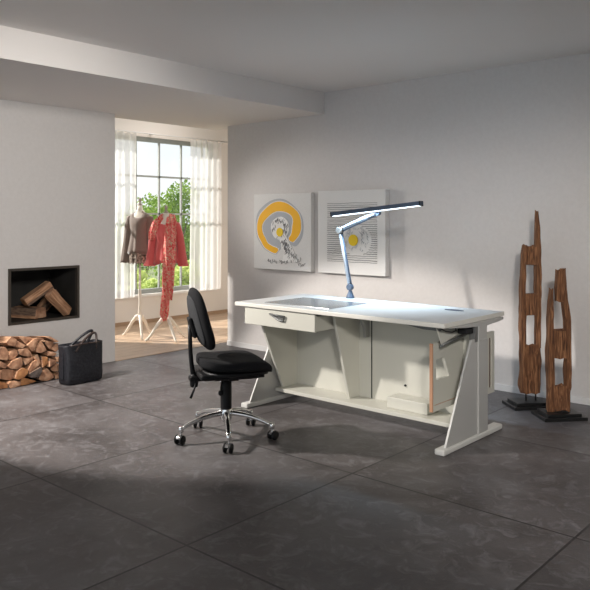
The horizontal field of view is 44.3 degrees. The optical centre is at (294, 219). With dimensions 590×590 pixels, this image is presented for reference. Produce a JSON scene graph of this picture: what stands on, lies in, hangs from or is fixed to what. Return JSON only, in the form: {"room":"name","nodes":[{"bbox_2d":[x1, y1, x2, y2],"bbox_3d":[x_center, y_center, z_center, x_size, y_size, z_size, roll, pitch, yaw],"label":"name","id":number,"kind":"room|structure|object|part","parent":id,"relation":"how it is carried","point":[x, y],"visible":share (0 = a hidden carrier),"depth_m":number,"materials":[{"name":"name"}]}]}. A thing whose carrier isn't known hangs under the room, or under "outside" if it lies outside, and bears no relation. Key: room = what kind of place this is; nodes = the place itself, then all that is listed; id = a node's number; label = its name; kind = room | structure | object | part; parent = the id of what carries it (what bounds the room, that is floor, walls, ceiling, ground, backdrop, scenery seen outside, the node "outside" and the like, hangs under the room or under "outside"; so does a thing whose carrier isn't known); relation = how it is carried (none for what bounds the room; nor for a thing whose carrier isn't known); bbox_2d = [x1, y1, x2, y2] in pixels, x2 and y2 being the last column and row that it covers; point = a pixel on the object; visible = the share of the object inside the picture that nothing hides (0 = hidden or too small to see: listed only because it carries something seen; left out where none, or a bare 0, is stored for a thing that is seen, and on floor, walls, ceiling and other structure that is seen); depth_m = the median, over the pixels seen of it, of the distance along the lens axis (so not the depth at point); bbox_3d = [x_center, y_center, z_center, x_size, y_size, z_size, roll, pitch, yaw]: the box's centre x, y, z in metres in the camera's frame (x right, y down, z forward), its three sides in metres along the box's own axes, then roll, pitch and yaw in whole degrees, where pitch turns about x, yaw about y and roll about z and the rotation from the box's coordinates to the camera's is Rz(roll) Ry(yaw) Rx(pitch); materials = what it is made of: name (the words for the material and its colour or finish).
{"room":"design studio","nodes":[
{"label":"design studio","id":0,"kind":"room"},
{"bbox_2d":[24,339,37,350],"bbox_3d":[-2.275,1.039,6.053,0.326,0.125,0.092,0,0,39],"label":"log","id":1,"kind":"object","parent":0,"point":[31,345],"visible":0.36,"depth_m":5.95,"materials":[{"name":"brown wood"}]},
{"bbox_2d":[12,336,31,343],"bbox_3d":[-2.315,0.998,6.024,0.299,0.098,0.121,0,0,41],"label":"log","id":2,"kind":"object","parent":1,"relation":"on","point":[23,339],"visible":0.55,"depth_m":5.93,"materials":[{"name":"brown wood"}]},
{"bbox_2d":[0,99,114,363],"bbox_3d":[-4.195,0.065,4.684,0.710,2.570,6.657,0,0,41],"label":"wall","id":3,"kind":"structure","parent":0,"point":[57,164],"depth_m":6.51,"materials":[{"name":"paint"}]},
{"bbox_2d":[8,265,79,325],"bbox_3d":[-2.391,0.654,6.558,0.517,0.481,0.679,0,0,41],"label":"fireplace","id":4,"kind":"object","parent":3,"relation":"in","point":[65,279],"visible":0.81,"depth_m":6.73,"materials":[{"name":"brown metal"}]},
{"bbox_2d":[11,306,45,318],"bbox_3d":[-2.419,0.835,6.561,0.300,0.097,0.142,0,0,22],"label":"log","id":5,"kind":"object","parent":4,"relation":"in","point":[27,312],"visible":0.98,"depth_m":6.50,"materials":[{"name":"brown wood"}]},
{"bbox_2d":[20,281,53,305],"bbox_3d":[-2.320,0.660,6.519,0.098,0.209,0.280,0,0,44],"label":"log","id":6,"kind":"object","parent":5,"relation":"on","point":[41,290],"visible":0.96,"depth_m":6.48,"materials":[{"name":"brown wood"}]},
{"bbox_2d":[37,289,60,310],"bbox_3d":[-2.297,0.752,6.758,0.224,0.210,0.097,0,0,28],"label":"log","id":7,"kind":"object","parent":4,"relation":"in","point":[44,302],"visible":0.38,"depth_m":6.73,"materials":[{"name":"brown wood"}]},
{"bbox_2d":[44,288,71,315],"bbox_3d":[-2.140,0.744,6.564,0.081,0.265,0.269,0,0,36],"label":"log","id":8,"kind":"object","parent":4,"relation":"in","point":[52,296],"visible":1,"depth_m":6.54,"materials":[{"name":"brown wood"}]},
{"bbox_2d":[115,343,218,360],"bbox_3d":[-1.278,1.349,7.434,0.025,0.003,1.328,0,0,41],"label":"trim","id":9,"kind":"structure","parent":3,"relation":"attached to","point":[215,343],"depth_m":7.32,"materials":[{"name":"beige wood"}]},
{"bbox_2d":[0,25,323,129],"bbox_3d":[-1.568,-1.163,6.144,1.710,0.295,3.925,0,0,41],"label":"ceiling","id":10,"kind":"structure","parent":0,"point":[36,68],"depth_m":5.75,"materials":[{"name":"white paint"}]},
{"bbox_2d":[115,118,227,322],"bbox_3d":[-2.192,-0.100,9.415,0.200,2.900,6.800,0,0,41],"label":"wall","id":11,"kind":"structure","parent":0,"point":[125,309],"depth_m":10.00,"materials":[{"name":"white paint"}]},
{"bbox_2d":[115,136,216,299],"bbox_3d":[-2.192,-0.043,9.316,0.170,2.095,3.050,0,0,41],"label":"window","id":12,"kind":"structure","parent":11,"relation":"in","point":[148,292],"depth_m":9.79,"materials":[{"name":"white wood"}]},
{"bbox_3d":[-2.234,-0.058,9.353,0.060,2.065,3.050,0,0,41],"label":"frame","id":13,"kind":"part","parent":12,"relation":"part of","materials":[{"name":"white wood"}]},
{"bbox_3d":[-2.170,0.988,9.296,0.110,0.035,3.050,0,0,41],"label":"sill","id":14,"kind":"part","parent":12,"relation":"part of","materials":[{"name":"white paint"}]},
{"bbox_2d":[115,309,227,326],"bbox_3d":[-2.212,1.327,9.233,0.012,0.045,6.300,0,0,41],"label":"baseboard","id":15,"kind":"structure","parent":11,"relation":"attached to","point":[224,310],"depth_m":9.81,"materials":[{"name":"beige wood"}]},
{"bbox_2d":[115,129,227,142],"bbox_3d":[-2.102,-1.125,9.283,0.110,0.018,3.320,0,0,41],"label":"curtain rod","id":16,"kind":"object","parent":11,"relation":"attached to","point":[115,129],"visible":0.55,"depth_m":9.70,"materials":[{"name":"white paint"}]},
{"bbox_2d":[115,130,135,298],"bbox_3d":[-2.290,-0.067,9.002,0.064,2.103,0.750,0,0,41],"label":"sheer curtain","id":17,"kind":"object","parent":16,"relation":"hanging from","point":[125,143],"visible":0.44,"depth_m":9.16,"materials":[{"name":"white fabric"}]},
{"bbox_2d":[189,139,221,290],"bbox_3d":[-1.253,-0.067,10.174,0.068,2.103,0.580,0,0,41],"label":"sheer curtain","id":18,"kind":"object","parent":16,"relation":"hanging from","point":[205,157],"visible":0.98,"depth_m":10.15,"materials":[{"name":"white fabric"}]},
{"bbox_2d":[0,312,589,589],"bbox_3d":[0.060,1.400,4.219,10.300,0.100,11.600,0,0,41],"label":"floor","id":19,"kind":"structure","parent":0,"point":[97,491],"depth_m":3.59,"materials":[{"name":"tile"}]},
{"bbox_2d":[0,381,7,388],"bbox_3d":[-2.439,1.310,5.880,0.304,0.078,0.080,0,0,41],"label":"log","id":20,"kind":"object","parent":19,"relation":"on","point":[2,384],"visible":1,"depth_m":5.78,"materials":[{"name":"brown wood"}]},
{"bbox_2d":[0,379,20,387],"bbox_3d":[-2.374,1.321,5.933,0.330,0.056,0.111,0,0,41],"label":"log","id":21,"kind":"object","parent":19,"relation":"on","point":[12,383],"visible":0.66,"depth_m":5.83,"materials":[{"name":"brown wood"}]},
{"bbox_2d":[0,368,13,379],"bbox_3d":[-2.416,1.240,5.911,0.298,0.103,0.108,0,0,41],"label":"log","id":22,"kind":"object","parent":21,"relation":"on","point":[7,374],"visible":0.91,"depth_m":5.81,"materials":[{"name":"brown wood"}]},
{"bbox_2d":[0,361,6,367],"bbox_3d":[-2.440,1.155,5.865,0.323,0.080,0.067,0,0,41],"label":"log","id":23,"kind":"object","parent":22,"relation":"on","point":[2,365],"visible":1,"depth_m":5.76,"materials":[{"name":"brown wood"}]},
{"bbox_2d":[0,347,8,359],"bbox_3d":[-2.439,1.075,5.869,0.323,0.131,0.082,0,0,39],"label":"log","id":24,"kind":"object","parent":23,"relation":"on","point":[4,353],"visible":1,"depth_m":5.77,"materials":[{"name":"brown wood"}]},
{"bbox_2d":[14,378,35,385],"bbox_3d":[-2.301,1.315,6.032,0.309,0.067,0.151,0,0,41],"label":"log","id":25,"kind":"object","parent":19,"relation":"on","point":[24,381],"visible":0.3,"depth_m":5.92,"materials":[{"name":"brown wood"}]},
{"bbox_2d":[6,367,27,378],"bbox_3d":[-2.335,1.241,5.973,0.337,0.101,0.113,0,0,41],"label":"log","id":26,"kind":"object","parent":25,"relation":"on","point":[21,373],"visible":0.46,"depth_m":5.86,"materials":[{"name":"brown wood"}]},
{"bbox_2d":[0,356,22,368],"bbox_3d":[-2.368,1.163,5.941,0.331,0.100,0.123,0,0,41],"label":"log","id":27,"kind":"object","parent":26,"relation":"on","point":[16,363],"visible":0.66,"depth_m":5.84,"materials":[{"name":"brown wood"}]},
{"bbox_2d":[6,348,17,359],"bbox_3d":[-2.385,1.095,5.946,0.299,0.112,0.086,0,0,41],"label":"log","id":28,"kind":"object","parent":27,"relation":"on","point":[13,353],"visible":0.52,"depth_m":5.85,"materials":[{"name":"brown wood"}]},
{"bbox_2d":[0,336,16,345],"bbox_3d":[-2.393,0.992,5.928,0.310,0.112,0.094,0,0,41],"label":"log","id":29,"kind":"object","parent":28,"relation":"on","point":[4,340],"visible":1,"depth_m":5.84,"materials":[{"name":"brown wood"}]},
{"bbox_2d":[6,347,22,354],"bbox_3d":[-2.339,1.087,5.986,0.314,0.085,0.043,0,0,41],"label":"log","id":30,"kind":"object","parent":27,"relation":"on","point":[19,351],"visible":0.4,"depth_m":5.89,"materials":[{"name":"brown wood"}]},
{"bbox_2d":[0,341,25,347],"bbox_3d":[-2.341,1.025,5.993,0.302,0.095,0.089,0,0,41],"label":"log","id":31,"kind":"object","parent":30,"relation":"on","point":[18,344],"visible":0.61,"depth_m":5.89,"materials":[{"name":"brown wood"}]},
{"bbox_2d":[17,356,32,364],"bbox_3d":[-2.307,1.165,6.033,0.304,0.077,0.100,0,0,39],"label":"log","id":32,"kind":"object","parent":26,"relation":"on","point":[25,360],"visible":0.42,"depth_m":5.94,"materials":[{"name":"brown wood"}]},
{"bbox_2d":[8,347,31,356],"bbox_3d":[-2.309,1.093,6.032,0.302,0.097,0.083,0,0,39],"label":"log","id":33,"kind":"object","parent":32,"relation":"on","point":[26,352],"visible":0.46,"depth_m":5.94,"materials":[{"name":"brown wood"}]},
{"bbox_2d":[26,367,41,377],"bbox_3d":[-2.252,1.258,6.071,0.332,0.081,0.118,0,0,41],"label":"log","id":34,"kind":"object","parent":25,"relation":"on","point":[37,371],"visible":0.4,"depth_m":5.96,"materials":[{"name":"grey wood"}]},
{"bbox_2d":[22,360,38,372],"bbox_3d":[-2.265,1.205,6.071,0.313,0.100,0.100,0,0,41],"label":"log","id":35,"kind":"object","parent":34,"relation":"on","point":[33,364],"visible":0.36,"depth_m":5.97,"materials":[{"name":"brown wood"}]},
{"bbox_2d":[27,353,40,363],"bbox_3d":[-2.244,1.160,6.100,0.305,0.099,0.058,0,0,41],"label":"log","id":36,"kind":"object","parent":34,"relation":"on","point":[35,356],"visible":0.3,"depth_m":6.00,"materials":[{"name":"brown wood"}]},
{"bbox_2d":[25,367,53,380],"bbox_3d":[-2.194,1.291,6.154,0.308,0.106,0.151,0,0,41],"label":"log","id":37,"kind":"object","parent":19,"relation":"on","point":[46,375],"visible":0.41,"depth_m":6.06,"materials":[{"name":"brown wood"}]},
{"bbox_2d":[38,355,47,366],"bbox_3d":[-2.198,1.185,6.139,0.322,0.101,0.058,0,0,41],"label":"log","id":38,"kind":"object","parent":37,"relation":"on","point":[43,359],"visible":0.41,"depth_m":6.03,"materials":[{"name":"brown wood"}]},
{"bbox_2d":[30,341,45,352],"bbox_3d":[-2.222,1.066,6.115,0.318,0.122,0.105,0,0,41],"label":"log","id":39,"kind":"object","parent":38,"relation":"on","point":[40,347],"visible":0.38,"depth_m":6.01,"materials":[{"name":"brown wood"}]},
{"bbox_2d":[46,358,55,366],"bbox_3d":[-2.155,1.197,6.179,0.337,0.082,0.067,0,0,39],"label":"log","id":40,"kind":"object","parent":37,"relation":"on","point":[51,362],"visible":0.29,"depth_m":6.07,"materials":[{"name":"brown wood"}]},
{"bbox_2d":[31,351,55,355],"bbox_3d":[-2.159,1.127,6.190,0.314,0.068,0.088,0,0,41],"label":"log","id":41,"kind":"object","parent":40,"relation":"on","point":[47,353],"visible":0.62,"depth_m":6.09,"materials":[{"name":"brown wood"}]},
{"bbox_2d":[41,340,53,348],"bbox_3d":[-2.173,1.060,6.186,0.298,0.103,0.090,0,0,41],"label":"log","id":42,"kind":"object","parent":41,"relation":"on","point":[48,344],"visible":0.37,"depth_m":6.09,"materials":[{"name":"brown wood"}]},
{"bbox_2d":[46,343,57,351],"bbox_3d":[-2.143,1.091,6.220,0.299,0.090,0.068,0,0,39],"label":"log","id":43,"kind":"object","parent":41,"relation":"on","point":[54,348],"visible":0.29,"depth_m":6.13,"materials":[{"name":"brown wood"}]},
{"bbox_2d":[26,336,58,342],"bbox_3d":[-2.155,1.019,6.191,0.317,0.092,0.127,0,0,41],"label":"log","id":44,"kind":"object","parent":43,"relation":"on","point":[46,338],"visible":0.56,"depth_m":6.11,"materials":[{"name":"brown wood"}]},
{"bbox_2d":[50,371,58,378],"bbox_3d":[-2.122,1.321,6.241,0.301,0.058,0.051,0,0,41],"label":"log","id":45,"kind":"object","parent":19,"relation":"on","point":[55,374],"visible":0.31,"depth_m":6.15,"materials":[{"name":"brown wood"}]},
{"bbox_2d":[44,363,58,371],"bbox_3d":[-2.140,1.251,6.219,0.302,0.072,0.078,0,0,41],"label":"log","id":46,"kind":"object","parent":45,"relation":"on","point":[55,367],"visible":0.26,"depth_m":6.12,"materials":[{"name":"brown wood"}]},
{"bbox_2d":[41,355,58,361],"bbox_3d":[-2.122,1.185,6.226,0.320,0.064,0.044,0,0,41],"label":"log","id":47,"kind":"object","parent":46,"relation":"on","point":[55,358],"visible":0.3,"depth_m":6.14,"materials":[{"name":"brown wood"}]},
{"bbox_2d":[58,329,102,385],"bbox_3d":[-1.788,1.136,6.057,0.186,0.424,0.380,0,0,38],"label":"tote bag","id":48,"kind":"object","parent":19,"relation":"on","point":[80,362],"visible":1,"depth_m":5.99,"materials":[{"name":"black leather"}]},
{"bbox_3d":[-1.812,1.016,6.091,0.092,0.182,0.242,0,0,37],"label":"handle","id":49,"kind":"part","parent":48,"relation":"part of","materials":[{"name":"black leather"}]},
{"bbox_3d":[-1.739,1.013,6.034,0.050,0.147,0.238,0,0,38],"label":"handle","id":50,"kind":"part","parent":48,"relation":"part of","materials":[{"name":"black leather"}]},
{"bbox_2d":[122,198,150,339],"bbox_3d":[-1.775,0.545,8.322,0.350,1.605,0.445,0,0,-22],"label":"mannequin","id":51,"kind":"object","parent":19,"relation":"on","point":[139,210],"visible":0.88,"depth_m":8.34,"materials":[{"name":"beige paint"}]},
{"bbox_3d":[-1.899,1.214,8.400,0.259,0.266,0.043,0,0,23],"label":"leg","id":52,"kind":"part","parent":51,"relation":"part of","materials":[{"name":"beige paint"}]},
{"bbox_2d":[120,211,153,263],"bbox_3d":[-1.801,0.201,8.350,0.414,0.610,0.247,0,0,15],"label":"jacket","id":53,"kind":"object","parent":51,"relation":"on","point":[136,230],"visible":0.79,"depth_m":8.27,"materials":[{"name":"fabric"}]},
{"bbox_3d":[-1.745,1.214,8.233,0.043,0.266,0.259,0,0,-20],"label":"leg","id":54,"kind":"part","parent":51,"relation":"part of","materials":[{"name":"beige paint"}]},
{"bbox_3d":[-1.742,1.214,8.465,0.043,0.266,0.259,0,0,22],"label":"leg","id":55,"kind":"part","parent":51,"relation":"part of","materials":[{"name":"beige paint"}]},
{"bbox_2d":[145,205,184,342],"bbox_3d":[-1.464,0.591,8.159,0.397,1.513,0.383,0,0,2],"label":"mannequin","id":56,"kind":"object","parent":19,"relation":"on","point":[170,321],"visible":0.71,"depth_m":8.11,"materials":[{"name":"beige paint"}]},
{"bbox_3d":[-1.553,1.214,8.098,0.259,0.266,0.043,0,0,-36],"label":"leg","id":57,"kind":"part","parent":56,"relation":"part of","materials":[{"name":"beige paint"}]},
{"bbox_2d":[148,214,176,320],"bbox_3d":[-1.464,0.530,8.115,0.307,1.205,0.244,0,0,1],"label":"scarf","id":58,"kind":"object","parent":56,"relation":"hanging from","point":[168,265],"visible":0.99,"depth_m":8.03,"materials":[{"name":"red fabric"}]},
{"bbox_2d":[148,215,162,239],"bbox_3d":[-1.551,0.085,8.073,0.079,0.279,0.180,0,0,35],"label":"jacket","id":59,"kind":"object","parent":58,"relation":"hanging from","point":[154,227],"depth_m":8.04,"materials":[{"name":"red fabric"}]},
{"bbox_2d":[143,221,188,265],"bbox_3d":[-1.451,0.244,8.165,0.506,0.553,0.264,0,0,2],"label":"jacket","id":60,"kind":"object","parent":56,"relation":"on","point":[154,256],"visible":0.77,"depth_m":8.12,"materials":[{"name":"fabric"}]},
{"bbox_3d":[-1.375,1.214,8.072,0.043,0.266,0.259,0,0,-40],"label":"leg","id":61,"kind":"part","parent":56,"relation":"part of","materials":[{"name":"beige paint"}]},
{"bbox_3d":[-1.363,1.214,8.254,0.259,0.266,0.044,0,0,-45],"label":"leg","id":62,"kind":"part","parent":56,"relation":"part of","materials":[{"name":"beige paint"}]},
{"bbox_2d":[174,287,278,452],"bbox_3d":[-0.438,0.882,4.478,0.625,0.934,0.629,0,0,-18],"label":"office chair","id":63,"kind":"object","parent":19,"relation":"on","point":[225,367],"visible":1,"depth_m":4.38,"materials":[{"name":"black fabric"}]},
{"bbox_3d":[-0.610,1.023,4.378,0.020,0.103,0.075,0,0,28],"label":"lever","id":64,"kind":"part","parent":63,"relation":"part of","materials":[{"name":"black plastic"}]},
{"bbox_3d":[-0.617,0.980,4.434,0.052,0.080,0.052,0,0,-19],"label":"tilt knob","id":65,"kind":"part","parent":63,"relation":"part of","materials":[{"name":"black plastic"}]},
{"bbox_3d":[-0.611,0.613,4.436,0.087,0.305,0.333,0,0,-18],"label":"backrest","id":66,"kind":"part","parent":63,"relation":"part of","materials":[{"name":"black plastic"}]},
{"bbox_3d":[-0.582,0.604,4.445,0.138,0.378,0.415,0,0,-19],"label":"backrest","id":67,"kind":"part","parent":63,"relation":"part of","materials":[{"name":"black fabric"}]},
{"bbox_3d":[-0.450,1.022,4.414,0.035,0.090,0.056,0,0,-8],"label":"lever","id":68,"kind":"part","parent":63,"relation":"part of","materials":[{"name":"black plastic"}]},
{"bbox_3d":[-0.382,0.889,4.512,0.452,0.105,0.455,0,0,-18],"label":"seat","id":69,"kind":"part","parent":63,"relation":"part of","materials":[{"name":"black fabric"}]},
{"bbox_2d":[235,294,503,455],"bbox_3d":[0.461,0.973,5.023,1.765,0.754,0.825,0,0,41],"label":"work table","id":70,"kind":"object","parent":19,"relation":"on","point":[432,364],"visible":1,"depth_m":4.92,"materials":[{"name":"white laminate"}]},
{"bbox_3d":[-0.196,1.023,5.381,0.014,0.586,0.399,0,0,41],"label":"leg panel","id":71,"kind":"part","parent":70,"relation":"part of","materials":[{"name":"grey"}]},
{"bbox_3d":[-0.125,0.680,5.059,0.144,0.051,0.019,0,0,41],"label":"handle","id":72,"kind":"part","parent":70,"relation":"part of","materials":[{"name":"silver metal"}]},
{"bbox_3d":[-0.117,0.949,5.394,0.020,0.597,0.385,0,0,41],"label":"panel","id":73,"kind":"part","parent":70,"relation":"part of","materials":[{"name":"grey"}]},
{"bbox_3d":[0.024,0.693,5.223,0.665,0.121,0.425,0,0,41],"label":"drawer","id":74,"kind":"part","parent":70,"relation":"part of","materials":[{"name":"grey wood"}]},
{"bbox_3d":[0.275,0.939,5.318,0.705,0.617,0.020,0,0,41],"label":"panel","id":75,"kind":"part","parent":70,"relation":"part of","materials":[{"name":"grey"}]},
{"bbox_3d":[0.354,0.939,5.041,0.020,0.617,0.290,0,0,41],"label":"panel","id":76,"kind":"part","parent":70,"relation":"part of","materials":[{"name":"grey"}]},
{"bbox_2d":[275,383,451,427],"bbox_3d":[0.498,1.260,5.000,1.500,0.025,0.250,0,0,41],"label":"shelf","id":77,"kind":"object","parent":70,"relation":"attached to","point":[375,403],"depth_m":5.01,"materials":[{"name":"grey wood"}]},
{"bbox_2d":[330,201,422,298],"bbox_3d":[0.604,0.233,5.389,0.808,0.735,0.091,0,0,41],"label":"desk lamp","id":78,"kind":"object","parent":70,"relation":"on","point":[376,211],"visible":1,"depth_m":5.52,"materials":[{"name":"silver metal"}]},
{"bbox_3d":[0.387,0.297,5.600,0.130,0.442,0.025,0,0,41],"label":"arm","id":79,"kind":"part","parent":78,"relation":"part of","materials":[{"name":"silver metal"}]},
{"bbox_3d":[0.479,0.014,5.518,0.359,0.168,0.030,0,0,41],"label":"arm","id":80,"kind":"part","parent":78,"relation":"part of","materials":[{"name":"silver metal"}]},
{"bbox_3d":[0.829,0.939,4.827,0.755,0.617,0.020,0,0,41],"label":"panel","id":81,"kind":"part","parent":70,"relation":"part of","materials":[{"name":"grey"}]},
{"bbox_3d":[0.970,0.727,4.416,0.019,0.053,0.302,0,0,41],"label":"guide rod","id":82,"kind":"part","parent":70,"relation":"part of","materials":[{"name":"silver metal"}]},
{"bbox_3d":[0.995,1.023,4.327,0.014,0.586,0.399,0,0,41],"label":"leg panel","id":83,"kind":"part","parent":70,"relation":"part of","materials":[{"name":"grey"}]},
{"bbox_3d":[1.109,0.644,4.474,0.054,0.031,0.689,0,0,41],"label":"rail","id":84,"kind":"part","parent":70,"relation":"part of","materials":[{"name":"grey wood"}]},
{"bbox_2d":[502,210,545,410],"bbox_3d":[1.690,0.638,5.258,0.300,1.424,0.220,0,0,-8],"label":"driftwood sculpture","id":85,"kind":"object","parent":19,"relation":"on","point":[530,360],"visible":1,"depth_m":5.22,"materials":[{"name":"brown wood"}]},
{"bbox_3d":[1.690,1.339,5.258,0.300,0.022,0.220,0,0,-8],"label":"plate","id":86,"kind":"part","parent":85,"relation":"part of","materials":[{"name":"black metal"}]},
{"bbox_3d":[1.690,1.318,5.258,0.240,0.020,0.170,0,0,-8],"label":"plate","id":87,"kind":"part","parent":85,"relation":"part of","materials":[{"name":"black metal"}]},
{"bbox_2d":[531,268,587,421],"bbox_3d":[1.808,0.837,4.964,0.300,1.026,0.220,0,0,-6],"label":"driftwood sculpture","id":88,"kind":"object","parent":19,"relation":"on","point":[558,341],"visible":1,"depth_m":4.93,"materials":[{"name":"brown wood"}]},
{"bbox_3d":[1.808,1.318,4.964,0.240,0.020,0.170,0,0,-6],"label":"plate","id":89,"kind":"part","parent":88,"relation":"part of","materials":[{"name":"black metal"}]},
{"bbox_3d":[1.808,1.339,4.964,0.300,0.022,0.220,0,0,-6],"label":"plate","id":90,"kind":"part","parent":88,"relation":"part of","materials":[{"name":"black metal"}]},
{"bbox_2d":[0,0,589,92],"bbox_3d":[-0.338,-1.270,2.252,8.290,0.100,8.125,0,0,41],"label":"ceiling","id":91,"kind":"structure","parent":0,"point":[324,46],"depth_m":4.72,"materials":[{"name":"white paint"}]},
{"bbox_2d":[228,53,589,397],"bbox_3d":[2.365,0.065,5.191,8.135,2.570,0.140,0,0,41],"label":"wall","id":92,"kind":"structure","parent":0,"point":[482,150],"depth_m":6.03,"materials":[{"name":"paint"}]},
{"bbox_2d":[254,193,313,271],"bbox_3d":[-0.122,0.117,7.257,0.774,0.765,0.058,0,0,41],"label":"painting","id":93,"kind":"object","parent":92,"relation":"attached to","point":[283,222],"visible":1,"depth_m":7.21,"materials":[{"name":"white fabric"}]},
{"bbox_2d":[318,189,388,276],"bbox_3d":[0.526,0.113,6.676,0.774,0.775,0.068,0,0,41],"label":"painting","id":94,"kind":"object","parent":92,"relation":"attached to","point":[366,243],"visible":0.88,"depth_m":6.63,"materials":[{"name":"white fabric"}]},
{"bbox_2d":[227,340,589,404],"bbox_3d":[2.315,1.325,5.134,8.135,0.050,0.012,0,0,41],"label":"baseboard","id":95,"kind":"structure","parent":92,"relation":"attached to","point":[574,399],"depth_m":5.70,"materials":[{"name":"white paint"}]},
{"label":"outside","id":96,"kind":"structure","parent":0,"visible":0},
{"bbox_2d":[137,263,161,279],"bbox_3d":[-12.210,1.900,37.504,52.010,0.100,80.000,0,0,41],"label":"lawn","id":97,"kind":"structure","parent":96,"point":[152,272],"depth_m":25.55,"materials":[{"name":"green plant"}]},
{"bbox_2d":[137,269,161,288],"bbox_3d":[-3.147,1.436,14.963,1.105,0.849,0.781,0,0,41],"label":"bush","id":98,"kind":"object","parent":97,"relation":"on","point":[153,282],"visible":0.27,"depth_m":14.81,"materials":[{"name":"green plant"}]},
{"bbox_2d":[141,199,160,273],"bbox_3d":[-5.099,0.512,24.990,1.902,2.681,1.496,0,0,-31],"label":"tree","id":99,"kind":"object","parent":97,"relation":"on","point":[151,207],"visible":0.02,"depth_m":24.86,"materials":[{"name":"green plant"}]},
{"bbox_2d":[137,179,189,279],"bbox_3d":[-3.365,0.352,19.056,1.834,3.001,2.307,0,0,41],"label":"tree","id":100,"kind":"object","parent":97,"relation":"on","point":[174,207],"visible":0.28,"depth_m":18.93,"materials":[{"name":"green plant"}]},
{"bbox_2d":[141,223,189,265],"bbox_3d":[-4.782,0.913,28.219,3.210,1.896,3.044,0,0,41],"label":"bush","id":101,"kind":"object","parent":97,"relation":"on","point":[188,256],"visible":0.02,"depth_m":27.80,"materials":[{"name":"green plant"}]},
{"bbox_2d":[174,259,189,285],"bbox_3d":[-2.381,1.377,16.467,1.098,0.963,0.873,0,0,15],"label":"bush","id":102,"kind":"object","parent":97,"relation":"on","point":[185,269],"visible":0.3,"depth_m":16.29,"materials":[{"name":"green plant"}]}
]}

